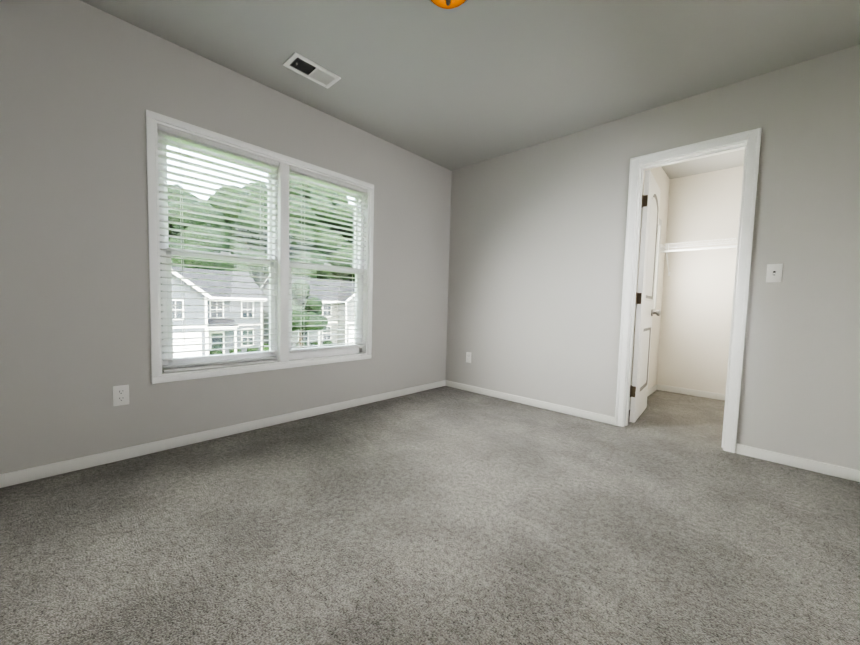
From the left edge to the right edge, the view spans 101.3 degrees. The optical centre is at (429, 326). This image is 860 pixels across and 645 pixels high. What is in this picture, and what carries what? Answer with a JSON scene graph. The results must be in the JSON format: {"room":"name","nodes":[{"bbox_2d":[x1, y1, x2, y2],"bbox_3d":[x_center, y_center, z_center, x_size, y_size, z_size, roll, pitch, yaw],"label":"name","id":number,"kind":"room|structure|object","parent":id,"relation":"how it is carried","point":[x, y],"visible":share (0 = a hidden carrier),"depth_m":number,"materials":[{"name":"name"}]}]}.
{"room":"empty bedroom","nodes":[
{"label":"empty bedroom","id":0,"kind":"room"},
{"bbox_2d":[0,0,451,473],"bbox_3d":[-1.154,-0.478,2.690,0.150,2.440,4.070,5,5,43],"label":"wall","id":1,"kind":"structure","parent":0,"point":[84,86],"depth_m":1.96,"materials":[{"name":"grey paint"}]},
{"bbox_2d":[113,385,128,405],"bbox_3d":[-1.759,0.395,2.007,0.008,0.115,0.070,5,5,43],"label":"electrical outlet","id":2,"kind":"object","parent":1,"relation":"attached to","point":[120,394],"visible":1,"depth_m":2.00,"materials":[{"name":"white plastic"}]},
{"bbox_2d":[0,380,443,487],"bbox_3d":[-1.116,0.711,2.718,0.013,0.066,3.800,5,5,43],"label":"baseboard","id":3,"kind":"structure","parent":1,"relation":"attached to","point":[36,473],"depth_m":2.21,"materials":[{"name":"white wood"}]},
{"bbox_2d":[146,109,373,383],"bbox_3d":[-1.135,-0.470,2.693,0.157,1.582,1.622,5,5,43],"label":"bedroom window","id":4,"kind":"structure","parent":1,"relation":"in","point":[164,131],"depth_m":2.51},
{"bbox_2d":[0,386,859,644],"bbox_3d":[0.616,0.874,2.312,3.410,0.120,5.870,5,5,43],"label":"floor","id":5,"kind":"structure","parent":0,"point":[445,515],"depth_m":1.42,"materials":[{"name":"carpet"}]},
{"bbox_2d":[80,0,859,178],"bbox_3d":[0.682,-1.680,2.155,3.410,0.120,5.870,5,5,43],"label":"ceiling","id":6,"kind":"structure","parent":0,"point":[469,83],"depth_m":2.09,"materials":[{"name":"white paint"}]},
{"bbox_2d":[283,52,340,88],"bbox_3d":[-0.766,-1.659,2.303,0.170,0.016,0.320,5,5,43],"label":"ceiling vent","id":7,"kind":"object","parent":6,"relation":"in","point":[308,69],"visible":1,"depth_m":2.29,"materials":[{"name":"white metal"}]},
{"bbox_2d":[429,0,467,8],"bbox_3d":[0.085,-1.533,1.603,0.304,0.137,0.304,5,5,43],"label":"lamp","id":8,"kind":"object","parent":6,"relation":"attached to","point":[447,4],"visible":1,"depth_m":1.64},
{"bbox_2d":[629,167,669,401],"bbox_3d":[2.148,-0.449,3.616,0.150,2.440,1.800,5,5,43],"label":"wall","id":9,"kind":"structure","parent":0,"point":[661,177],"depth_m":3.93,"materials":[{"name":"white paint"}]},
{"bbox_2d":[629,384,659,409],"bbox_3d":[2.129,0.743,3.575,0.025,0.066,1.650,5,5,43],"label":"baseboard","id":10,"kind":"structure","parent":9,"relation":"attached to","point":[656,387],"depth_m":3.99,"materials":[{"name":"white wood"}]},
{"bbox_2d":[446,44,859,469],"bbox_3d":[1.385,-0.432,3.016,3.110,2.440,0.120,5,5,43],"label":"wall","id":11,"kind":"structure","parent":0,"point":[536,254],"depth_m":2.50,"materials":[{"name":"grey paint"}]},
{"bbox_2d":[466,352,470,362],"bbox_3d":[0.423,0.343,3.861,0.070,0.115,0.008,5,5,43],"label":"electrical outlet","id":12,"kind":"object","parent":11,"relation":"attached to","point":[468,357],"visible":1,"depth_m":3.86,"materials":[{"name":"white plastic"}]},
{"bbox_2d":[444,380,614,424],"bbox_3d":[0.850,0.716,3.471,1.790,0.066,0.013,5,5,43],"label":"baseboard","id":13,"kind":"structure","parent":11,"relation":"attached to","point":[603,418],"depth_m":3.31,"materials":[{"name":"white wood"}]},
{"bbox_2d":[614,128,761,452],"bbox_3d":[1.844,-0.226,2.592,0.742,2.105,0.162,5,5,43],"label":"door frame","id":14,"kind":"structure","parent":11,"relation":"attached to","point":[752,137],"depth_m":2.39,"materials":[{"name":"white wood"}]},
{"bbox_2d":[630,170,660,422],"bbox_3d":[1.865,-0.227,3.073,0.177,2.022,0.616,5,5,43],"label":"door","id":15,"kind":"structure","parent":14,"relation":"attached to","point":[645,312],"depth_m":2.91,"materials":[{"name":"white wood"}]},
{"bbox_2d":[766,264,782,282],"bbox_3d":[2.152,-0.331,2.203,0.070,0.115,0.020,5,5,43],"label":"light switch","id":16,"kind":"object","parent":11,"relation":"attached to","point":[774,273],"visible":1,"depth_m":2.21,"materials":[{"name":"white plastic"}]},
{"bbox_2d":[735,444,855,480],"bbox_3d":[2.234,0.832,2.174,0.528,0.066,0.013,5,5,43],"label":"baseboard","id":17,"kind":"structure","parent":11,"relation":"attached to","point":[803,463],"depth_m":2.15,"materials":[{"name":"white wood"}]},
{"bbox_2d":[856,470,859,481],"bbox_3d":[1.139,0.900,0.605,0.013,0.066,3.800,5,5,43],"label":"baseboard","id":18,"kind":"structure","parent":11,"relation":"attached to","point":[857,471],"depth_m":1.99,"materials":[{"name":"white wood"}]},
{"bbox_2d":[653,218,661,311],"bbox_3d":[2.211,-0.629,3.647,0.157,1.012,0.612,5,5,43],"label":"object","id":19,"kind":"structure","parent":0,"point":[657,265],"depth_m":3.78,"materials":[{"name":"white wood"}]},
{"bbox_2d":[656,166,742,393],"bbox_3d":[3.254,-0.425,3.711,1.635,2.440,0.150,5,5,43],"label":"wall","id":20,"kind":"structure","parent":0,"point":[696,314],"depth_m":3.88,"materials":[{"name":"white paint"}]},
{"bbox_2d":[660,385,724,399],"bbox_3d":[3.168,0.761,3.722,1.290,0.066,0.013,5,5,43],"label":"baseboard","id":21,"kind":"structure","parent":20,"relation":"attached to","point":[712,395],"depth_m":3.93,"materials":[{"name":"white wood"}]},
{"bbox_2d":[660,238,736,275],"bbox_3d":[3.104,-0.705,3.526,1.335,0.332,0.308,5,5,43],"label":"closet shelf","id":22,"kind":"object","parent":20,"relation":"attached to","point":[663,248],"visible":0.42,"depth_m":3.69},
{"label":"outside","id":23,"kind":"structure","parent":0,"visible":0},
{"bbox_2d":[167,180,354,357],"bbox_3d":[-43.735,-15.196,73.920,158.800,30.246,230.000,5,5,43],"label":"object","id":24,"kind":"structure","parent":23,"point":[337,301],"depth_m":40.46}
]}

